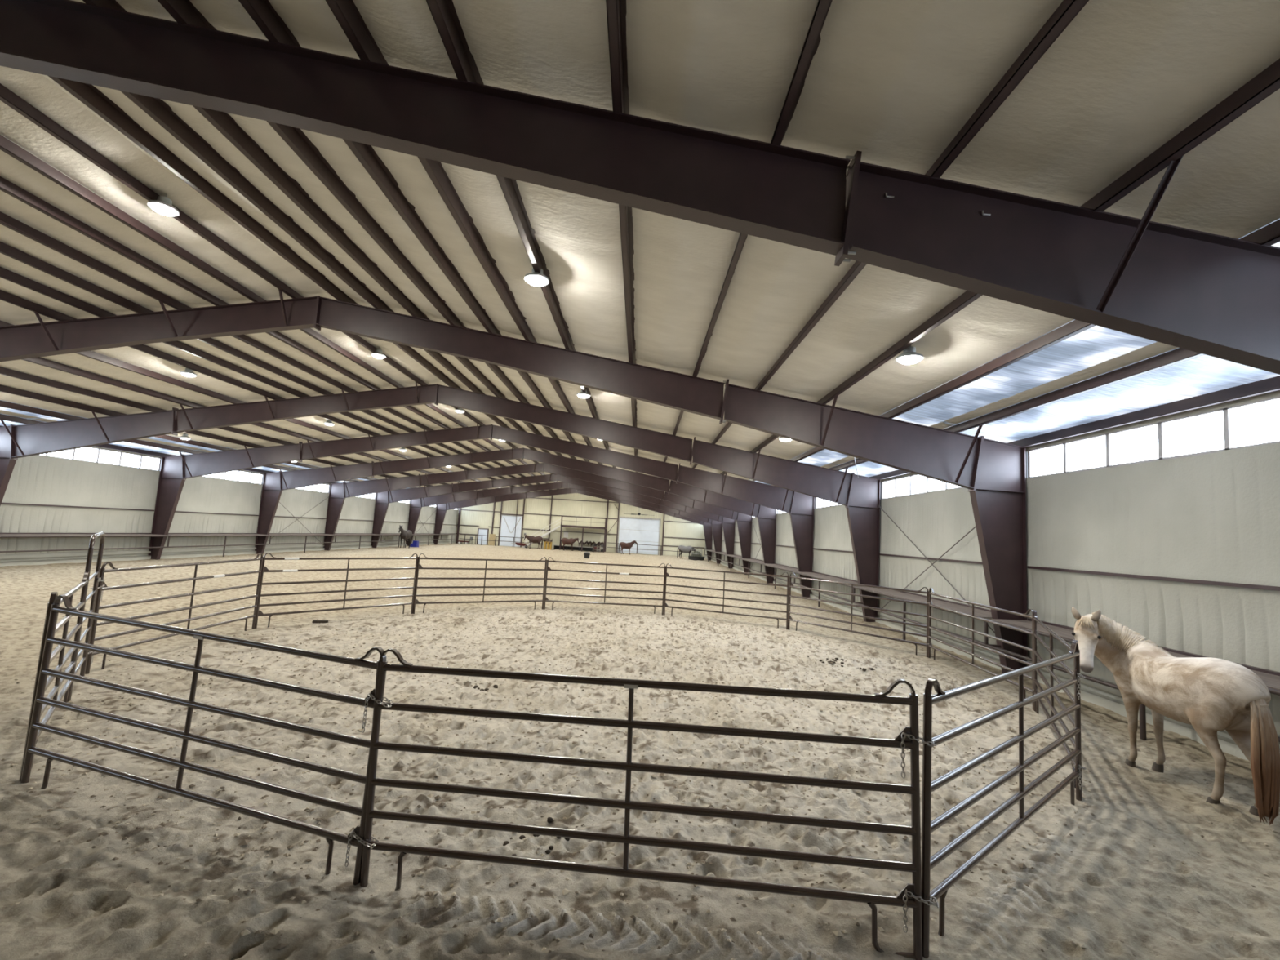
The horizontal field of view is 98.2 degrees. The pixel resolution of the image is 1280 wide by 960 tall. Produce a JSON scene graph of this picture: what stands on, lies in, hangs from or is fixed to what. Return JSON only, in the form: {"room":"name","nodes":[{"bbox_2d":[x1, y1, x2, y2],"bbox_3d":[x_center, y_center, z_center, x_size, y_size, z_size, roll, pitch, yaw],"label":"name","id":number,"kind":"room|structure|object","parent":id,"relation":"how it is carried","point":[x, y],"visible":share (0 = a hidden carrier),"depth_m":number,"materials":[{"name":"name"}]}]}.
{"room":"sports facility","nodes":[
{"label":"sports facility","id":0,"kind":"room"},
{"bbox_2d":[0,445,457,554],"bbox_3d":[-24.311,1.891,33.547,0.314,5.420,80.188,3,-6,0],"label":"wall","id":1,"kind":"structure","parent":0,"point":[43,495],"depth_m":27.12,"materials":[{"name":"metal"}]},
{"bbox_2d":[38,446,161,471],"bbox_3d":[-24.188,-1.132,24.169,0.080,0.665,7.492,3,-6,0],"label":"window","id":2,"kind":"structure","parent":1,"relation":"in","point":[93,455],"depth_m":25.28,"materials":[{"name":"white glass"}]},
{"bbox_2d":[160,463,263,484],"bbox_3d":[-24.195,-0.397,31.753,0.080,0.665,7.492,3,-6,0],"label":"window","id":3,"kind":"structure","parent":1,"relation":"in","point":[237,475],"depth_m":33.55,"materials":[{"name":"white glass"}]},
{"bbox_2d":[0,539,455,566],"bbox_3d":[-24.367,4.302,33.218,0.176,0.560,80.000,3,-6,0],"label":"baseboard","id":4,"kind":"structure","parent":1,"relation":"attached to","point":[123,555],"depth_m":28.57,"materials":[{"name":"metal"}]},
{"bbox_2d":[262,477,329,493],"bbox_3d":[-24.202,0.339,39.338,0.080,0.665,7.492,3,-6,0],"label":"window","id":5,"kind":"structure","parent":1,"relation":"in","point":[324,488],"depth_m":41.66,"materials":[{"name":"white glass"}]},
{"bbox_2d":[328,484,375,498],"bbox_3d":[-24.208,1.074,46.922,0.080,0.665,7.492,3,-6,0],"label":"window","id":6,"kind":"structure","parent":1,"relation":"in","point":[369,495],"depth_m":49.43,"materials":[{"name":"white glass"}]},
{"bbox_2d":[375,493,409,503],"bbox_3d":[-24.215,1.810,54.507,0.080,0.665,7.492,3,-6,0],"label":"window","id":7,"kind":"structure","parent":1,"relation":"in","point":[405,501],"depth_m":57.09,"materials":[{"name":"white glass"}]},
{"bbox_2d":[454,493,705,556],"bbox_3d":[-7.709,5.383,73.374,33.170,8.066,0.220,3,-6,0],"label":"wall","id":8,"kind":"structure","parent":0,"point":[537,513],"depth_m":73.43,"materials":[{"name":"beige metal"}]},
{"bbox_2d":[476,528,488,545],"bbox_3d":[-20.786,7.479,73.171,1.430,2.160,0.138,3,-6,0],"label":"door","id":9,"kind":"structure","parent":8,"relation":"in","point":[482,531],"depth_m":73.18,"materials":[{"name":"white metal"}]},
{"bbox_2d":[498,514,522,546],"bbox_3d":[-17.071,6.721,73.211,3.000,4.100,0.170,3,-6,0],"label":"door","id":10,"kind":"structure","parent":8,"relation":"in","point":[508,523],"depth_m":73.20,"materials":[{"name":"white metal"}]},
{"bbox_2d":[563,532,568,537],"bbox_3d":[-9.789,7.251,73.242,0.660,0.690,0.060,3,-6,0],"label":"notice board","id":11,"kind":"object","parent":8,"relation":"attached to","point":[566,534],"visible":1,"depth_m":73.22,"materials":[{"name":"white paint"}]},
{"bbox_2d":[616,516,661,555],"bbox_3d":[-0.145,7.352,73.160,5.590,4.780,0.200,3,-6,0],"label":"door","id":12,"kind":"structure","parent":8,"relation":"in","point":[644,531],"depth_m":73.20,"materials":[{"name":"white metal"}]},
{"bbox_2d":[0,0,1279,496],"bbox_3d":[-7.580,-1.123,33.834,33.552,2.973,80.348,3,-6,0],"label":"ceiling","id":13,"kind":"structure","parent":0,"point":[1087,104],"depth_m":7.82,"materials":[{"name":"grey"}]},
{"bbox_2d":[146,194,179,216],"bbox_3d":[-7.906,-4.617,9.212,0.410,0.373,0.410,3,-6,0],"label":"lamp","id":14,"kind":"object","parent":13,"relation":"hanging from","point":[163,205],"visible":1,"depth_m":9.13,"materials":[{"name":"white"}]},
{"bbox_2d":[178,433,191,439],"bbox_3d":[-19.908,-1.946,24.253,0.410,0.373,0.410,3,-6,0],"label":"lamp","id":15,"kind":"object","parent":13,"relation":"hanging from","point":[184,437],"visible":0.95,"depth_m":24.17,"materials":[{"name":"white"}]},
{"bbox_2d":[179,368,196,377],"bbox_3d":[-13.625,-3.310,16.736,0.410,0.373,0.410,3,-6,0],"label":"lamp","id":16,"kind":"object","parent":13,"relation":"hanging from","point":[188,372],"visible":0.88,"depth_m":16.64,"materials":[{"name":"white"}]},
{"bbox_2d":[324,419,334,426],"bbox_3d":[-13.632,-2.574,24.320,0.410,0.373,0.410,3,-6,0],"label":"lamp","id":17,"kind":"object","parent":13,"relation":"hanging from","point":[328,422],"visible":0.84,"depth_m":24.22,"materials":[{"name":"white"}]},
{"bbox_2d":[371,347,386,358],"bbox_3d":[-7.912,-3.881,16.796,0.410,0.373,0.410,3,-6,0],"label":"lamp","id":18,"kind":"object","parent":13,"relation":"hanging from","point":[378,353],"visible":1,"depth_m":16.70,"materials":[{"name":"white"}]},
{"bbox_2d":[399,447,406,451],"bbox_3d":[-13.638,-1.839,31.904,0.410,0.373,0.410,3,-6,0],"label":"lamp","id":19,"kind":"object","parent":13,"relation":"hanging from","point":[402,449],"visible":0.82,"depth_m":31.78,"materials":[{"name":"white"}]},
{"bbox_2d":[454,407,464,413],"bbox_3d":[-7.919,-3.146,24.381,0.410,0.373,0.410,3,-6,0],"label":"lamp","id":20,"kind":"object","parent":13,"relation":"hanging from","point":[459,410],"visible":0.75,"depth_m":24.27,"materials":[{"name":"white"}]},
{"bbox_2d":[524,268,549,286],"bbox_3d":[-1.686,-3.394,9.099,0.410,0.373,0.410,3,-6,0],"label":"lamp","id":21,"kind":"object","parent":13,"relation":"hanging from","point":[534,278],"visible":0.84,"depth_m":9.00,"materials":[{"name":"white"}]},
{"bbox_2d":[577,389,590,398],"bbox_3d":[-1.693,-2.659,16.683,0.410,0.373,0.410,3,-6,0],"label":"lamp","id":22,"kind":"object","parent":13,"relation":"hanging from","point":[582,394],"visible":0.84,"depth_m":16.56,"materials":[{"name":"white"}]},
{"bbox_2d":[624,507,654,515],"bbox_3d":[-0.083,3.664,69.973,3.902,1.563,3.491,3,-6,0],"label":"ceiling fan","id":23,"kind":"object","parent":13,"relation":"hanging from","point":[638,513],"visible":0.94,"depth_m":69.83,"materials":[{"name":"metal"}]},
{"bbox_2d":[778,436,791,441],"bbox_3d":[4.361,-1.341,16.561,0.410,0.373,0.410,3,-6,0],"label":"lamp","id":24,"kind":"object","parent":13,"relation":"hanging from","point":[784,439],"visible":0.53,"depth_m":16.45,"materials":[{"name":"white"}]},
{"bbox_2d":[895,344,923,364],"bbox_3d":[4.368,-2.077,8.976,0.410,0.373,0.410,3,-6,0],"label":"lamp","id":25,"kind":"object","parent":13,"relation":"hanging from","point":[909,356],"visible":0.93,"depth_m":8.88,"materials":[{"name":"white"}]},
{"bbox_2d":[0,542,1279,959],"bbox_3d":[-7.968,5.450,33.268,33.036,0.267,80.291,3,-6,0],"label":"floor","id":26,"kind":"structure","parent":0,"point":[78,924],"depth_m":5.66,"materials":[{"name":"beige sand"}]},
{"bbox_2d":[18,571,88,781],"bbox_3d":[-6.613,2.062,6.323,0.055,1.814,2.925,8,-8,-40],"label":"panel","id":27,"kind":"object","parent":26,"relation":"on","point":[66,691],"visible":0.49,"depth_m":6.29,"materials":[{"name":"brown metal"}]},
{"bbox_2d":[70,531,105,700],"bbox_3d":[-7.972,1.917,8.034,0.127,2.287,1.446,8,-7,-39],"label":"gate","id":28,"kind":"object","parent":26,"relation":"on","point":[82,664],"visible":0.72,"depth_m":8.43,"materials":[{"name":"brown metal"}]},
{"bbox_2d":[80,552,263,674],"bbox_3d":[-8.638,2.388,10.627,0.101,1.814,4.172,4,-6,-2],"label":"panel","id":29,"kind":"object","parent":26,"relation":"on","point":[102,586],"visible":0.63,"depth_m":10.13,"materials":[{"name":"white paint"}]},
{"bbox_2d":[20,595,393,884],"bbox_3d":[-3.768,2.093,4.673,3.930,1.911,0.101,2,-6,16],"label":"panel","id":30,"kind":"object","parent":26,"relation":"on","point":[355,838],"visible":0.97,"depth_m":4.61,"materials":[{"name":"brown metal"}]},
{"bbox_2d":[0,533,455,556],"bbox_3d":[-23.898,3.821,32.110,0.852,1.355,77.300,3,-6,0],"label":"rail fence","id":31,"kind":"object","parent":26,"relation":"on","point":[2,535],"visible":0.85,"depth_m":28.48,"materials":[{"name":"brown metal"}]},
{"bbox_2d":[312,619,328,622],"bbox_3d":[-7.920,3.509,13.729,0.327,0.060,0.102,4,-6,-10],"label":"scrap","id":32,"kind":"object","parent":26,"relation":"on","point":[313,620],"visible":0.93,"depth_m":13.69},
{"bbox_2d":[254,552,417,628],"bbox_3d":[-7.616,2.807,14.339,0.060,1.814,4.008,-1,-7,35],"label":"panel","id":33,"kind":"object","parent":26,"relation":"on","point":[259,613],"visible":0.84,"depth_m":14.03,"materials":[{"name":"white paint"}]},
{"bbox_2d":[398,525,412,547],"bbox_3d":[-22.555,5.438,53.086,0.673,2.185,2.592,3,-6,1],"label":"horse","id":34,"kind":"object","parent":26,"relation":"on","point":[405,535],"visible":1,"depth_m":52.77},
{"bbox_2d":[409,540,418,546],"bbox_3d":[-22.887,6.478,56.117,0.760,0.660,0.600,3,-6,0],"label":"mounting block","id":35,"kind":"object","parent":26,"relation":"on","point":[415,543],"visible":0.79,"depth_m":55.85,"materials":[{"name":"blue plastic"}]},
{"bbox_2d":[0,382,879,622],"bbox_3d":[-7.728,0.344,20.212,32.854,7.832,1.956,3,-6,0],"label":"frame","id":36,"kind":"object","parent":26,"relation":"on","point":[860,495],"visible":0.98,"depth_m":20.38,"materials":[{"name":"brown metal"}]},
{"bbox_2d":[457,538,472,544],"bbox_3d":[-22.825,7.997,72.421,1.865,0.765,0.770,3,-6,0],"label":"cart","id":37,"kind":"object","parent":26,"relation":"on","point":[458,541],"visible":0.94,"depth_m":72.10,"materials":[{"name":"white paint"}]},
{"bbox_2d":[413,553,546,613],"bbox_3d":[-4.798,3.237,17.088,4.049,1.814,0.055,7,-7,-33],"label":"panel","id":38,"kind":"object","parent":26,"relation":"on","point":[419,566],"visible":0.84,"depth_m":16.93,"materials":[{"name":"brown metal"}]},
{"bbox_2d":[148,423,814,597],"bbox_3d":[-7.735,1.080,27.797,32.854,7.832,1.956,3,-6,0],"label":"frame","id":39,"kind":"object","parent":26,"relation":"on","point":[175,470],"visible":0.91,"depth_m":27.95,"materials":[{"name":"brown metal"}]},
{"bbox_2d":[473,684,497,690],"bbox_3d":[-2.455,3.441,9.128,0.609,0.073,0.308,4,-6,-9],"label":"droppings","id":40,"kind":"object","parent":26,"relation":"on","point":[475,686],"visible":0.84,"depth_m":9.11},
{"bbox_2d":[488,533,495,545],"bbox_3d":[-19.492,7.868,72.882,0.800,1.520,0.240,3,-6,0],"label":"plywood sheet","id":41,"kind":"object","parent":26,"relation":"on","point":[491,538],"visible":0.79,"depth_m":72.86,"materials":[{"name":"beige wood"}]},
{"bbox_2d":[459,533,541,547],"bbox_3d":[-18.102,8.001,71.896,10.700,1.385,0.100,3,-6,0],"label":"rail fence","id":42,"kind":"object","parent":26,"relation":"on","point":[464,539],"visible":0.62,"depth_m":71.89,"materials":[{"name":"brown metal"}]},
{"bbox_2d":[0,288,1027,673],"bbox_3d":[-7.721,-0.391,12.628,32.854,7.832,1.956,3,-6,0],"label":"frame","id":43,"kind":"object","parent":26,"relation":"on","point":[993,473],"visible":0.93,"depth_m":12.78,"materials":[{"name":"brown metal"}]},
{"bbox_2d":[254,447,776,583],"bbox_3d":[-7.742,1.815,35.381,32.854,7.832,1.956,3,-6,0],"label":"frame","id":44,"kind":"object","parent":26,"relation":"on","point":[273,483],"visible":0.83,"depth_m":35.54,"materials":[{"name":"brown metal"}]},
{"bbox_2d":[511,542,528,547],"bbox_3d":[-15.405,8.349,70.811,2.145,0.647,0.800,3,-6,0],"label":"wheelbarrow","id":45,"kind":"object","parent":26,"relation":"on","point":[517,544],"visible":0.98,"depth_m":70.52,"materials":[{"name":"metal"}]},
{"bbox_2d":[515,542,527,546],"bbox_3d":[-15.190,8.219,70.824,1.450,0.360,0.800,3,-6,0],"label":"tray","id":46,"kind":"object","parent":45,"relation":"on","point":[517,544],"depth_m":70.50,"materials":[{"name":"white plastic"}]},
{"bbox_2d":[523,534,542,549],"bbox_3d":[-13.348,7.722,69.067,2.500,1.783,0.642,6,-6,-25],"label":"chestnut horse","id":47,"kind":"object","parent":26,"relation":"on","point":[538,540],"visible":1,"depth_m":68.98},
{"bbox_2d":[502,817,569,856],"bbox_3d":[-0.876,3.068,4.684,0.392,0.155,0.603,-2,-7,42],"label":"droppings","id":48,"kind":"object","parent":26,"relation":"on","point":[549,820],"visible":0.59,"depth_m":4.71},
{"bbox_2d":[323,462,752,573],"bbox_3d":[-7.748,2.550,42.966,32.854,7.832,1.956,3,-6,0],"label":"frame","id":49,"kind":"object","parent":26,"relation":"on","point":[339,492],"visible":0.78,"depth_m":43.14,"materials":[{"name":"brown metal"}]},
{"bbox_2d":[522,518,560,547],"bbox_3d":[-12.713,6.861,72.312,4.926,4.150,0.960,3,-6,0],"label":"staircase","id":50,"kind":"structure","parent":26,"relation":"on","point":[558,526],"depth_m":71.87,"materials":[{"name":"white paint"}]},
{"bbox_2d":[543,541,551,549],"bbox_3d":[-11.668,8.334,70.228,0.900,1.000,0.570,3,-6,0],"label":"rack","id":51,"kind":"object","parent":26,"relation":"on","point":[548,544],"visible":0.78,"depth_m":69.98,"materials":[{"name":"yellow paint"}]},
{"bbox_2d":[371,473,735,568],"bbox_3d":[-7.755,3.286,50.550,32.854,7.832,1.956,3,-6,0],"label":"frame","id":52,"kind":"object","parent":26,"relation":"on","point":[384,499],"visible":0.7,"depth_m":50.72,"materials":[{"name":"brown metal"}]},
{"bbox_2d":[406,481,722,564],"bbox_3d":[-7.762,4.021,58.135,32.854,7.832,1.956,3,-6,0],"label":"frame","id":53,"kind":"object","parent":26,"relation":"on","point":[415,505],"visible":0.63,"depth_m":58.30,"materials":[{"name":"brown metal"}]},
{"bbox_2d":[560,537,579,551],"bbox_3d":[-8.865,8.101,70.103,2.481,1.744,0.630,2,-6,9],"label":"chestnut horse","id":54,"kind":"object","parent":26,"relation":"on","point":[571,541],"visible":1,"depth_m":69.95},
{"bbox_2d":[433,488,712,560],"bbox_3d":[-7.768,4.757,65.719,32.854,7.832,1.956,3,-6,0],"label":"frame","id":55,"kind":"object","parent":26,"relation":"on","point":[442,509],"visible":0.62,"depth_m":65.89,"materials":[{"name":"brown metal"}]},
{"bbox_2d":[553,545,593,551],"bbox_3d":[-8.611,8.842,71.571,5.050,0.600,0.700,3,-6,0],"label":"bench","id":56,"kind":"object","parent":26,"relation":"on","point":[556,547],"visible":0.83,"depth_m":71.85,"materials":[{"name":"metal"}]},
{"bbox_2d":[559,515,606,552],"bbox_3d":[-7.330,7.065,71.986,5.800,4.400,2.220,3,-6,0],"label":"storage unit","id":57,"kind":"object","parent":26,"relation":"on","point":[562,525],"visible":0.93,"depth_m":70.96,"materials":[{"name":"brown metal"}]},
{"bbox_2d":[583,551,591,558],"bbox_3d":[-5.176,7.325,54.041,0.669,0.630,0.618,-2,-7,41],"label":"tub","id":58,"kind":"object","parent":26,"relation":"on","point":[587,554],"visible":1,"depth_m":53.81,"materials":[{"name":"plastic"}]},
{"bbox_2d":[593,543,604,551],"bbox_3d":[-5.302,8.749,71.181,1.310,1.090,0.600,3,-6,0],"label":"shelf","id":59,"kind":"object","parent":26,"relation":"on","point":[593,544],"visible":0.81,"depth_m":70.89,"materials":[{"name":"metal"}]},
{"bbox_2d":[543,556,666,615],"bbox_3d":[-1.146,3.573,18.375,3.964,1.814,0.060,4,-6,-5],"label":"panel","id":60,"kind":"object","parent":26,"relation":"on","point":[548,568],"visible":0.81,"depth_m":18.36,"materials":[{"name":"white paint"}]},
{"bbox_2d":[618,540,638,554],"bbox_3d":[-1.445,8.378,68.925,2.419,1.815,0.589,4,-6,-3],"label":"chestnut horse","id":61,"kind":"object","parent":26,"relation":"on","point":[624,545],"visible":1,"depth_m":68.74},
{"bbox_2d":[0,0,1279,374],"bbox_3d":[-7.715,-1.127,5.044,32.854,7.832,1.956,3,-6,0],"label":"roof beam","id":62,"kind":"structure","parent":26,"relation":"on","point":[1212,295],"depth_m":5.20,"materials":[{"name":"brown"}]},
{"bbox_2d":[0,607,1279,959],"bbox_3d":[-0.665,3.630,10.389,17.040,0.234,16.611,3,-6,0],"label":"clod","id":63,"kind":"object","parent":26,"relation":"on","point":[837,933],"visible":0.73,"depth_m":5.79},
{"bbox_2d":[360,648,938,959],"bbox_3d":[-0.035,2.237,3.935,4.075,1.911,0.101,3,-6,7],"label":"panel","id":64,"kind":"object","parent":26,"relation":"on","point":[910,896],"visible":0.98,"depth_m":3.89,"materials":[{"name":"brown metal"}]},
{"bbox_2d":[607,542,697,555],"bbox_3d":[1.615,9.131,71.803,11.800,1.385,0.100,3,-6,0],"label":"rail fence","id":65,"kind":"object","parent":26,"relation":"on","point":[637,548],"visible":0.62,"depth_m":71.80,"materials":[{"name":"brown metal"}]},
{"bbox_2d":[676,545,696,559],"bbox_3d":[5.516,8.479,64.669,2.348,1.596,0.655,3,-6,6],"label":"horse","id":66,"kind":"object","parent":26,"relation":"on","point":[687,549],"visible":0.99,"depth_m":64.50},
{"bbox_2d":[678,545,692,553],"bbox_3d":[5.249,8.102,64.735,1.641,0.865,0.655,3,-6,6],"label":"blanket","id":67,"kind":"object","parent":66,"relation":"on","point":[687,549],"depth_m":64.49,"materials":[{"name":"grey fabric"}]},
{"bbox_2d":[688,548,704,560],"bbox_3d":[6.595,8.691,64.569,1.960,1.297,1.960,3,-6,0],"label":"pet feeder","id":68,"kind":"object","parent":26,"relation":"on","point":[690,557],"visible":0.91,"depth_m":63.95,"materials":[{"name":"rubber"}]},
{"bbox_2d":[688,555,704,560],"bbox_3d":[6.571,9.112,64.528,1.960,0.450,1.960,3,-6,0],"label":"tub","id":69,"kind":"object","parent":68,"relation":"in","point":[691,557],"depth_m":63.75,"materials":[{"name":"rubber"}]},
{"bbox_2d":[691,551,702,556],"bbox_3d":[6.591,8.779,64.546,1.226,0.995,1.215,3,-6,0],"label":"heap","id":70,"kind":"object","parent":68,"relation":"in","point":[698,553],"visible":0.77,"depth_m":64.10,"materials":[{"name":"grey"}]},
{"bbox_2d":[663,563,789,629],"bbox_3d":[2.674,3.714,17.714,4.066,1.814,0.055,0,-6,24],"label":"panel","id":71,"kind":"object","parent":26,"relation":"on","point":[665,605],"visible":0.91,"depth_m":17.66,"materials":[{"name":"brown metal"}]},
{"bbox_2d":[807,655,844,666],"bbox_3d":[4.231,4.117,12.654,0.811,0.118,0.675,1,-6,22],"label":"droppings","id":72,"kind":"object","parent":26,"relation":"on","point":[833,660],"visible":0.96,"depth_m":12.52},
{"bbox_2d":[787,572,928,657],"bbox_3d":[5.853,3.654,15.307,0.057,1.814,4.092,8,-7,-40],"label":"panel","id":73,"kind":"object","parent":26,"relation":"on","point":[791,585],"visible":0.84,"depth_m":15.12,"materials":[{"name":"brown metal"}]},
{"bbox_2d":[856,666,876,671],"bbox_3d":[4.995,4.097,12.014,0.585,0.099,0.267,5,-6,-21],"label":"droppings","id":74,"kind":"object","parent":26,"relation":"on","point":[870,668],"visible":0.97,"depth_m":11.89},
{"bbox_2d":[925,587,1033,710],"bbox_3d":[7.044,3.397,11.783,0.101,1.834,4.158,3,-6,4],"label":"panel","id":75,"kind":"object","parent":26,"relation":"on","point":[930,602],"visible":0.98,"depth_m":11.51,"materials":[{"name":"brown metal"}]},
{"bbox_2d":[703,549,1279,742],"bbox_3d":[8.041,5.435,29.721,0.872,1.355,72.800,3,-6,0],"label":"rail fence","id":76,"kind":"object","parent":26,"relation":"on","point":[1272,682],"visible":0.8,"depth_m":13.14,"materials":[{"name":"brown metal"}]},
{"bbox_2d":[920,641,1086,958],"bbox_3d":[3.466,2.520,5.027,4.162,1.863,0.101,8,-7,-39],"label":"panel","id":77,"kind":"object","parent":26,"relation":"on","point":[928,862],"visible":0.98,"depth_m":4.40,"materials":[{"name":"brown metal"}]},
{"bbox_2d":[1031,609,1082,797],"bbox_3d":[5.965,2.982,8.049,0.101,1.814,4.111,0,-6,30],"label":"panel","id":78,"kind":"object","parent":26,"relation":"on","point":[1035,637],"visible":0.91,"depth_m":7.98,"materials":[{"name":"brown metal"}]},
{"bbox_2d":[1071,606,1279,825],"bbox_3d":[6.584,2.719,6.829,1.065,2.014,1.926,6,-6,-26],"label":"horse","id":79,"kind":"object","parent":26,"relation":"on","point":[1210,695],"visible":0.99,"depth_m":6.36},
{"bbox_2d":[704,390,1279,734],"bbox_3d":[8.693,3.784,33.392,0.314,5.420,80.188,3,-6,0],"label":"wall","id":80,"kind":"structure","parent":0,"point":[1183,553],"depth_m":10.04,"materials":[{"name":"metal"}]},
{"bbox_2d":[777,497,815,514],"bbox_3d":[8.822,1.496,31.599,0.080,0.665,7.492,3,-6,0],"label":"window","id":81,"kind":"structure","parent":80,"relation":"in","point":[779,512],"depth_m":33.88,"materials":[{"name":"white glass"}]},
{"bbox_2d":[815,481,881,508],"bbox_3d":[8.829,0.761,24.015,0.080,0.665,7.492,3,-6,0],"label":"window","id":82,"kind":"structure","parent":80,"relation":"in","point":[820,503],"depth_m":26.33,"materials":[{"name":"white glass"}]},
{"bbox_2d":[881,452,1026,499],"bbox_3d":[8.836,0.025,16.430,0.080,0.665,7.492,3,-6,0],"label":"window","id":83,"kind":"structure","parent":80,"relation":"in","point":[915,484],"depth_m":17.96,"materials":[{"name":"white glass"}]},
{"bbox_2d":[703,555,1279,760],"bbox_3d":[8.470,6.184,33.065,0.176,0.560,80.000,3,-6,0],"label":"baseboard","id":84,"kind":"structure","parent":80,"relation":"attached to","point":[1109,698],"depth_m":11.28,"materials":[{"name":"metal"}]},
{"bbox_2d":[1027,395,1279,478],"bbox_3d":[8.842,-0.710,8.846,0.080,0.665,7.492,3,-6,0],"label":"window","id":85,"kind":"structure","parent":80,"relation":"in","point":[1255,423],"depth_m":9.27,"materials":[{"name":"white glass"}]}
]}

